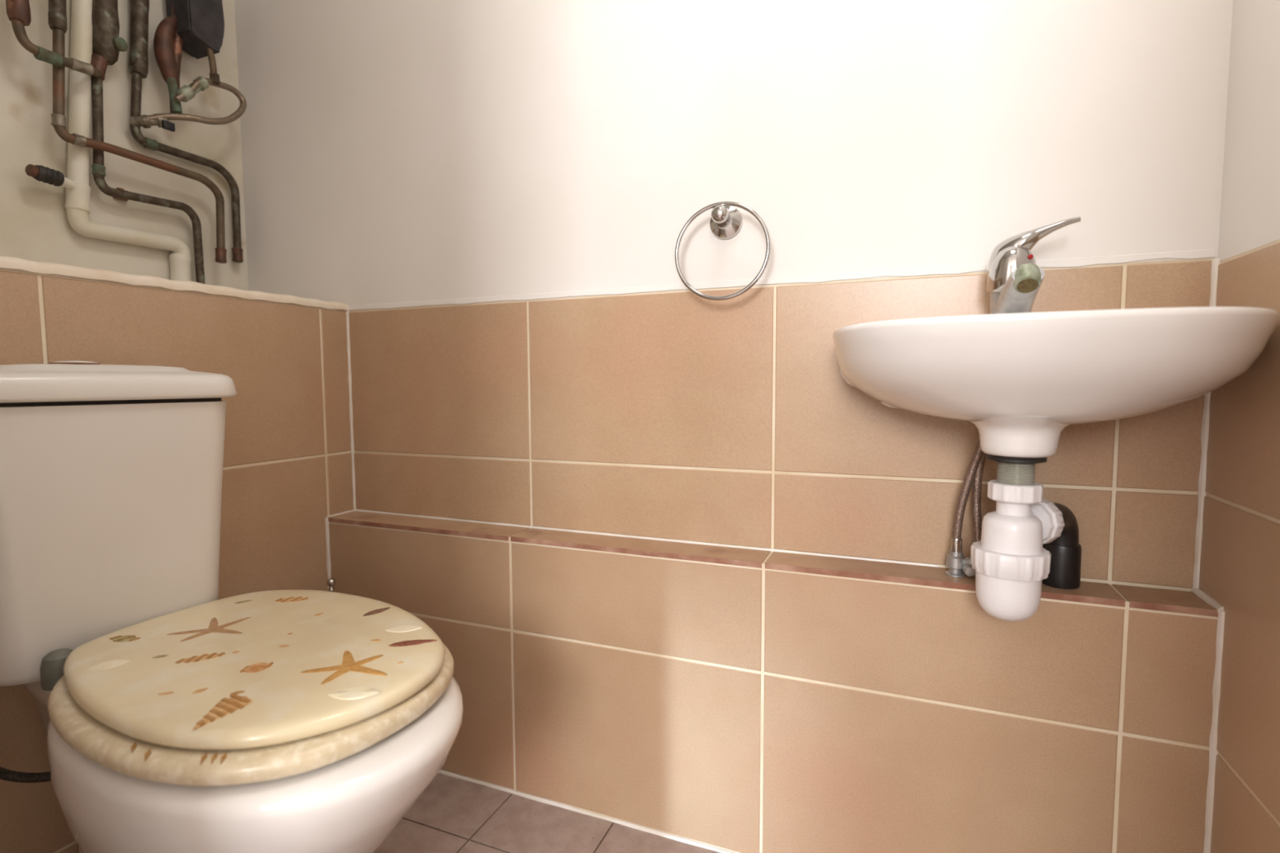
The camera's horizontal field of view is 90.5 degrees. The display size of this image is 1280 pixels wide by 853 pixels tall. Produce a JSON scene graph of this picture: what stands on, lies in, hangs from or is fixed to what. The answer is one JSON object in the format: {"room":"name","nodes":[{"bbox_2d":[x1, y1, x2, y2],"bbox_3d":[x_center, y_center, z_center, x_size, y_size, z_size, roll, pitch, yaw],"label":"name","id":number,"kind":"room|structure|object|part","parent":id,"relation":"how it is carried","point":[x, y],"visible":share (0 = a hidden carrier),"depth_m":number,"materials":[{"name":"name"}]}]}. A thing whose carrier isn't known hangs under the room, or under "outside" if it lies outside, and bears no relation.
{"room":"bathroom","nodes":[
{"label":"bathroom","id":0,"kind":"room"},
{"bbox_2d":[0,0,248,290],"bbox_3d":[-1.148,-0.934,0.945,0.100,1.437,1.150,1,4,22],"label":"wall","id":1,"kind":"structure","parent":0,"point":[35,226],"depth_m":1.21,"materials":[{"name":"paint"}]},
{"bbox_2d":[5,0,101,77],"bbox_3d":[-0.986,-1.010,1.053,0.040,0.804,0.142,1,4,12],"label":"copper pipe","id":2,"kind":"object","parent":1,"relation":"attached to","point":[18,11],"visible":1,"depth_m":1.03,"materials":[{"name":"brown metal"}]},
{"bbox_2d":[112,186,128,200],"bbox_3d":[-0.985,-0.445,1.210,0.022,0.023,0.024,1,4,22],"label":"clip","id":3,"kind":"object","parent":1,"relation":"attached to","point":[121,188],"visible":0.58,"depth_m":1.21,"materials":[{"name":"brown metal"}]},
{"bbox_2d":[61,0,191,280],"bbox_3d":[-0.980,-0.836,1.177,0.046,1.170,0.232,1,4,22],"label":"pipe","id":4,"kind":"object","parent":1,"relation":"attached to","point":[77,207],"visible":0.89,"depth_m":1.14,"materials":[{"name":"white plastic"}]},
{"bbox_2d":[25,164,64,186],"bbox_3d":[-1.012,-0.428,1.078,0.027,0.028,0.047,1,4,16],"label":"plug","id":5,"kind":"object","parent":4,"relation":"attached to","point":[39,172],"visible":1,"depth_m":1.07,"materials":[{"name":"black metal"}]},
{"bbox_2d":[65,181,90,213],"bbox_3d":[-1.010,-0.411,1.140,0.035,0.052,0.038,1,4,22],"label":"socket","id":6,"kind":"object","parent":4,"relation":"attached to","point":[77,193],"depth_m":1.13,"materials":[{"name":"white plastic"}]},
{"bbox_2d":[168,253,191,280],"bbox_3d":[-0.945,-0.318,1.305,0.037,0.071,0.039,1,4,22],"label":"socket","id":7,"kind":"object","parent":4,"relation":"attached to","point":[180,263],"depth_m":1.29,"materials":[{"name":"white plastic"}]},
{"bbox_2d":[48,0,226,263],"bbox_3d":[-0.947,-0.880,1.189,0.024,1.083,0.294,1,4,22],"label":"copper pipe","id":8,"kind":"object","parent":1,"relation":"attached to","point":[57,14],"visible":1,"depth_m":1.11,"materials":[{"name":"brown metal"}]},
{"bbox_2d":[214,247,226,263],"bbox_3d":[-0.893,-0.364,1.351,0.021,0.031,0.022,1,4,22],"label":"socket","id":9,"kind":"object","parent":8,"relation":"attached to","point":[220,252],"depth_m":1.34,"materials":[{"name":"red metal"}]},
{"bbox_2d":[90,0,204,284],"bbox_3d":[-0.954,-0.838,1.210,0.050,1.168,0.192,1,4,22],"label":"copper pipe","id":10,"kind":"object","parent":1,"relation":"attached to","point":[107,43],"visible":0.96,"depth_m":1.16,"materials":[{"name":"brown metal"}]},
{"bbox_2d":[153,2,182,113],"bbox_3d":[-0.923,-0.786,1.268,0.037,0.325,0.089,1,4,22],"label":"valve","id":11,"kind":"object","parent":1,"relation":"attached to","point":[167,43],"visible":0.91,"depth_m":1.25,"materials":[{"name":"brown metal"}]},
{"bbox_3d":[-0.924,-0.813,1.267,0.033,0.271,0.089,1,4,22],"label":"bulb","id":12,"kind":"part","parent":11,"relation":"part of","materials":[{"name":"red metal"}]},
{"bbox_2d":[165,0,224,85],"bbox_3d":[-0.902,-0.816,1.289,0.070,0.224,0.076,1,4,22],"label":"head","id":13,"kind":"object","parent":11,"relation":"attached to","point":[200,23],"visible":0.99,"depth_m":1.27},
{"bbox_3d":[-0.903,-0.846,1.287,0.070,0.164,0.076,1,4,22],"label":"casing","id":14,"kind":"part","parent":13,"relation":"part of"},
{"bbox_2d":[205,46,220,85],"bbox_3d":[-0.878,-0.755,1.295,0.020,0.101,0.038,1,4,22],"label":"outlet","id":15,"kind":"object","parent":13,"relation":"attached to","point":[210,51],"depth_m":1.30,"materials":[{"name":"orange metal"}]},
{"bbox_2d":[128,0,243,262],"bbox_3d":[-0.929,-0.893,1.282,0.042,1.071,0.217,1,4,22],"label":"copper pipe","id":16,"kind":"object","parent":1,"relation":"attached to","point":[139,11],"visible":1,"depth_m":1.22,"materials":[{"name":"brown metal"}]},
{"bbox_2d":[138,75,246,131],"bbox_3d":[-0.895,-0.648,1.284,0.044,0.138,0.197,3,5,35],"label":"loop","id":17,"kind":"object","parent":16,"relation":"attached to","point":[185,93],"visible":1,"depth_m":1.27,"materials":[{"name":"metal"}]},
{"bbox_3d":[-0.915,-0.583,1.231,0.008,0.016,0.021,1,4,22],"label":"lever","id":18,"kind":"part","parent":17,"relation":"part of","materials":[{"name":"black plastic"}]},
{"bbox_2d":[231,247,243,262],"bbox_3d":[-0.895,-0.382,1.411,0.021,0.030,0.022,1,4,22],"label":"socket","id":19,"kind":"object","parent":16,"relation":"attached to","point":[237,252],"depth_m":1.40,"materials":[{"name":"red metal"}]},
{"bbox_2d":[0,269,353,852],"bbox_3d":[-1.002,0.266,0.974,0.402,0.963,1.150,1,4,22],"label":"wall","id":20,"kind":"structure","parent":0,"point":[287,464],"depth_m":1.13,"materials":[{"name":"brown tile"}]},
{"bbox_2d":[0,255,348,311],"bbox_3d":[-0.945,-0.223,0.946,0.305,0.020,0.989,1,4,22],"label":"trim","id":21,"kind":"structure","parent":20,"relation":"on","point":[6,263],"depth_m":0.99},
{"bbox_2d":[324,517,330,589],"bbox_3d":[-0.645,0.429,1.328,0.012,0.484,0.012,1,4,22],"label":"trim","id":22,"kind":"structure","parent":20,"relation":"attached to","point":[326,522],"depth_m":1.31,"materials":[{"name":"white plastic"}]},
{"bbox_2d":[326,510,354,517],"bbox_3d":[-0.633,0.185,1.344,0.005,0.005,0.074,1,4,22],"label":"trim","id":23,"kind":"structure","parent":20,"relation":"attached to","point":[351,510],"depth_m":1.34,"materials":[{"name":"white plastic"}]},
{"bbox_2d":[374,773,719,852],"bbox_3d":[-0.609,0.874,-1.066,2.500,0.060,4.600,1,4,22],"label":"floor","id":24,"kind":"structure","parent":0,"point":[451,815],"depth_m":1.08,"materials":[{"name":"tile"}]},
{"bbox_2d":[0,360,463,852],"bbox_3d":[-0.511,0.312,0.795,0.676,0.792,0.380,1,4,22],"label":"toilet","id":25,"kind":"object","parent":24,"relation":"on","point":[177,717],"visible":1,"depth_m":0.74,"materials":[{"name":"white ceramic"}]},
{"bbox_2d":[0,766,51,782],"bbox_3d":[-0.776,0.396,0.801,0.043,0.128,0.215,3,5,41],"label":"supply hose","id":26,"kind":"object","parent":25,"relation":"attached to","point":[6,775],"visible":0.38,"depth_m":0.79,"materials":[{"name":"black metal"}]},
{"bbox_3d":[-0.732,-0.060,0.854,0.158,0.048,0.309,2,5,32],"label":"cistern lid","id":27,"kind":"part","parent":25,"relation":"part of","materials":[{"name":"white ceramic"}]},
{"bbox_3d":[-0.446,0.293,0.768,0.470,0.022,0.379,1,4,22],"label":"seat","id":28,"kind":"part","parent":25,"relation":"part of","materials":[{"name":"beige plastic"}]},
{"bbox_3d":[-0.449,0.272,0.772,0.465,0.019,0.355,1,4,22],"label":"seat lid","id":29,"kind":"part","parent":25,"relation":"part of","materials":[{"name":"beige plastic"}]},
{"bbox_2d":[326,577,336,591],"bbox_3d":[-0.606,0.487,1.261,0.084,0.378,0.084,1,4,22],"label":"toilet brush","id":30,"kind":"object","parent":24,"relation":"on","point":[331,582],"visible":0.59,"depth_m":1.24,"materials":[{"name":"silver metal"}]},
{"bbox_3d":[-0.607,0.443,1.258,0.012,0.265,0.012,1,4,22],"label":"handle","id":31,"kind":"part","parent":30,"relation":"part of","materials":[{"name":"silver metal"}]},
{"bbox_2d":[234,0,1233,591],"bbox_3d":[-0.069,-0.472,1.158,1.957,2.400,0.102,1,4,22],"label":"wall","id":32,"kind":"structure","parent":0,"point":[393,151],"depth_m":1.04,"materials":[{"name":"white paint"}]},
{"bbox_2d":[345,311,355,511],"bbox_3d":[-0.620,-0.031,1.363,0.010,0.429,0.010,1,4,22],"label":"trim","id":33,"kind":"structure","parent":32,"relation":"attached to","point":[346,312],"depth_m":1.36,"materials":[{"name":"white plastic"}]},
{"bbox_2d":[355,509,938,567],"bbox_3d":[-0.088,0.195,1.161,1.150,0.006,0.007,1,4,22],"label":"trim","id":34,"kind":"structure","parent":32,"relation":"attached to","point":[772,550],"depth_m":1.10,"materials":[{"name":"white plastic"}]},
{"bbox_2d":[674,201,770,300],"bbox_3d":[0.134,-0.277,1.008,0.154,0.157,0.052,1,4,22],"label":"towel ring","id":35,"kind":"object","parent":32,"relation":"attached to","point":[726,220],"visible":1,"depth_m":1.00,"materials":[{"name":"silver metal"}]},
{"bbox_3d":[0.135,-0.330,1.016,0.054,0.054,0.030,1,4,22],"label":"wall plate","id":36,"kind":"part","parent":35,"relation":"part of","materials":[{"name":"silver metal"}]},
{"bbox_2d":[328,511,1217,852],"bbox_3d":[0.042,0.468,1.088,1.557,0.534,0.075,1,4,22],"label":"wall ledge","id":37,"kind":"object","parent":32,"relation":"attached to","point":[735,700],"visible":0.91,"depth_m":0.96,"materials":[{"name":"beige tile"}]},
{"bbox_2d":[438,768,736,852],"bbox_3d":[0.029,0.686,1.071,1.457,0.009,0.010,1,4,22],"label":"trim","id":38,"kind":"structure","parent":37,"relation":"attached to","point":[534,797],"depth_m":1.12,"materials":[{"name":"white plastic"}]},
{"bbox_2d":[945,549,975,577],"bbox_3d":[0.456,0.195,0.894,0.027,0.034,0.047,-4,5,-40],"label":"valve","id":39,"kind":"object","parent":37,"relation":"on","point":[957,562],"visible":0.85,"depth_m":0.89,"materials":[{"name":"silver metal"}]},
{"bbox_2d":[951,437,983,552],"bbox_3d":[0.463,0.069,0.875,0.016,0.232,0.061,-3,5,-37],"label":"hose","id":40,"kind":"object","parent":39,"relation":"attached to","point":[956,540],"visible":0.73,"depth_m":0.88,"materials":[{"name":"metal"}]},
{"bbox_2d":[971,453,986,543],"bbox_3d":[0.479,0.071,0.868,0.017,0.237,0.046,-3,5,-35],"label":"hose","id":41,"kind":"object","parent":39,"relation":"attached to","point":[977,482],"visible":0.45,"depth_m":0.88,"materials":[{"name":"metal"}]},
{"bbox_2d":[1041,502,1081,589],"bbox_3d":[0.548,0.158,0.842,0.094,0.116,0.046,-3,5,-33],"label":"waste elbow","id":42,"kind":"object","parent":37,"relation":"on","point":[1065,551],"visible":0.56,"depth_m":0.84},
{"bbox_2d":[1041,543,1081,589],"bbox_3d":[0.568,0.185,0.857,0.046,0.057,0.046,1,4,22],"label":"socket","id":43,"kind":"object","parent":42,"relation":"attached to","point":[1064,573],"depth_m":0.84,"materials":[{"name":"black plastic"}]},
{"bbox_2d":[348,248,1214,311],"bbox_3d":[0.052,-0.234,1.073,1.449,0.015,0.004,1,4,22],"label":"trim","id":44,"kind":"structure","parent":32,"relation":"attached to","point":[1208,253],"depth_m":0.98,"materials":[{"name":"white paint"}]},
{"bbox_2d":[832,306,1279,457],"bbox_3d":[0.459,-0.044,0.757,0.455,0.156,0.299,1,4,22],"label":"basin","id":45,"kind":"object","parent":32,"relation":"attached to","point":[1021,379],"visible":1,"depth_m":0.65,"materials":[{"name":"white ceramic"}]},
{"bbox_2d":[986,217,1080,314],"bbox_3d":[0.479,-0.191,0.805,0.112,0.139,0.098,-3,5,-30],"label":"mixer tap","id":46,"kind":"object","parent":45,"relation":"on","point":[1015,279],"visible":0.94,"depth_m":0.80,"materials":[{"name":"silver metal"}]},
{"bbox_3d":[0.474,-0.162,0.797,0.044,0.067,0.098,1,4,22],"label":"spout","id":47,"kind":"part","parent":46,"relation":"part of","materials":[{"name":"silver metal"}]},
{"bbox_3d":[0.500,-0.222,0.813,0.045,0.079,0.101,-4,6,-43],"label":"handle","id":48,"kind":"part","parent":46,"relation":"part of","materials":[{"name":"silver metal"}]},
{"bbox_2d":[1192,257,1220,588],"bbox_3d":[0.726,0.002,0.812,0.012,0.427,0.013,1,4,22],"label":"trim","id":49,"kind":"structure","parent":32,"relation":"attached to","point":[1202,493],"depth_m":0.81,"materials":[{"name":"white plastic"}]},
{"bbox_2d":[970,480,1064,621],"bbox_3d":[0.468,0.152,0.789,0.119,0.170,0.085,-3,5,-37],"label":"trap","id":50,"kind":"object","parent":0,"point":[1011,563],"visible":0.99,"depth_m":0.76,"materials":[{"name":"white plastic"}]},
{"bbox_2d":[975,570,1042,621],"bbox_3d":[0.454,0.205,0.783,0.071,0.064,0.071,1,4,22],"label":"cup","id":51,"kind":"object","parent":50,"relation":"on","point":[1005,595],"depth_m":0.75,"materials":[{"name":"white plastic"}]},
{"bbox_2d":[986,453,1047,485],"bbox_3d":[0.457,0.055,0.771,0.065,0.047,0.065,1,4,22],"label":"basin waste","id":52,"kind":"object","parent":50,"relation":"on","point":[1011,470],"visible":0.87,"depth_m":0.75,"materials":[{"name":"grey plastic"}]},
{"bbox_2d":[986,453,1047,463],"bbox_3d":[0.457,0.037,0.770,0.065,0.010,0.065,1,4,22],"label":"washer","id":53,"kind":"object","parent":52,"relation":"in","point":[1000,460],"depth_m":0.74,"materials":[{"name":"black rubber"}]},
{"bbox_2d":[1031,498,1064,544],"bbox_3d":[0.502,0.121,0.809,0.034,0.059,0.059,-3,5,-31],"label":"outlet","id":54,"kind":"object","parent":50,"relation":"attached to","point":[1051,519],"depth_m":0.79,"materials":[{"name":"white plastic"}]},
{"bbox_2d":[1198,0,1279,852],"bbox_3d":[0.572,-0.412,0.277,0.102,2.400,1.150,1,4,22],"label":"wall","id":55,"kind":"structure","parent":0,"point":[1240,559],"depth_m":0.72,"materials":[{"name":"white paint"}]},
{"bbox_2d":[1191,588,1223,613],"bbox_3d":[0.713,0.218,0.794,0.013,0.013,0.076,1,4,22],"label":"trim","id":56,"kind":"structure","parent":55,"relation":"attached to","point":[1197,592],"depth_m":0.79,"materials":[{"name":"white plastic"}]},
{"bbox_2d":[1203,610,1225,852],"bbox_3d":[0.701,0.462,0.778,0.013,0.484,0.013,1,4,22],"label":"trim","id":57,"kind":"structure","parent":55,"relation":"attached to","point":[1213,752],"depth_m":0.77,"materials":[{"name":"white plastic"}]}
]}

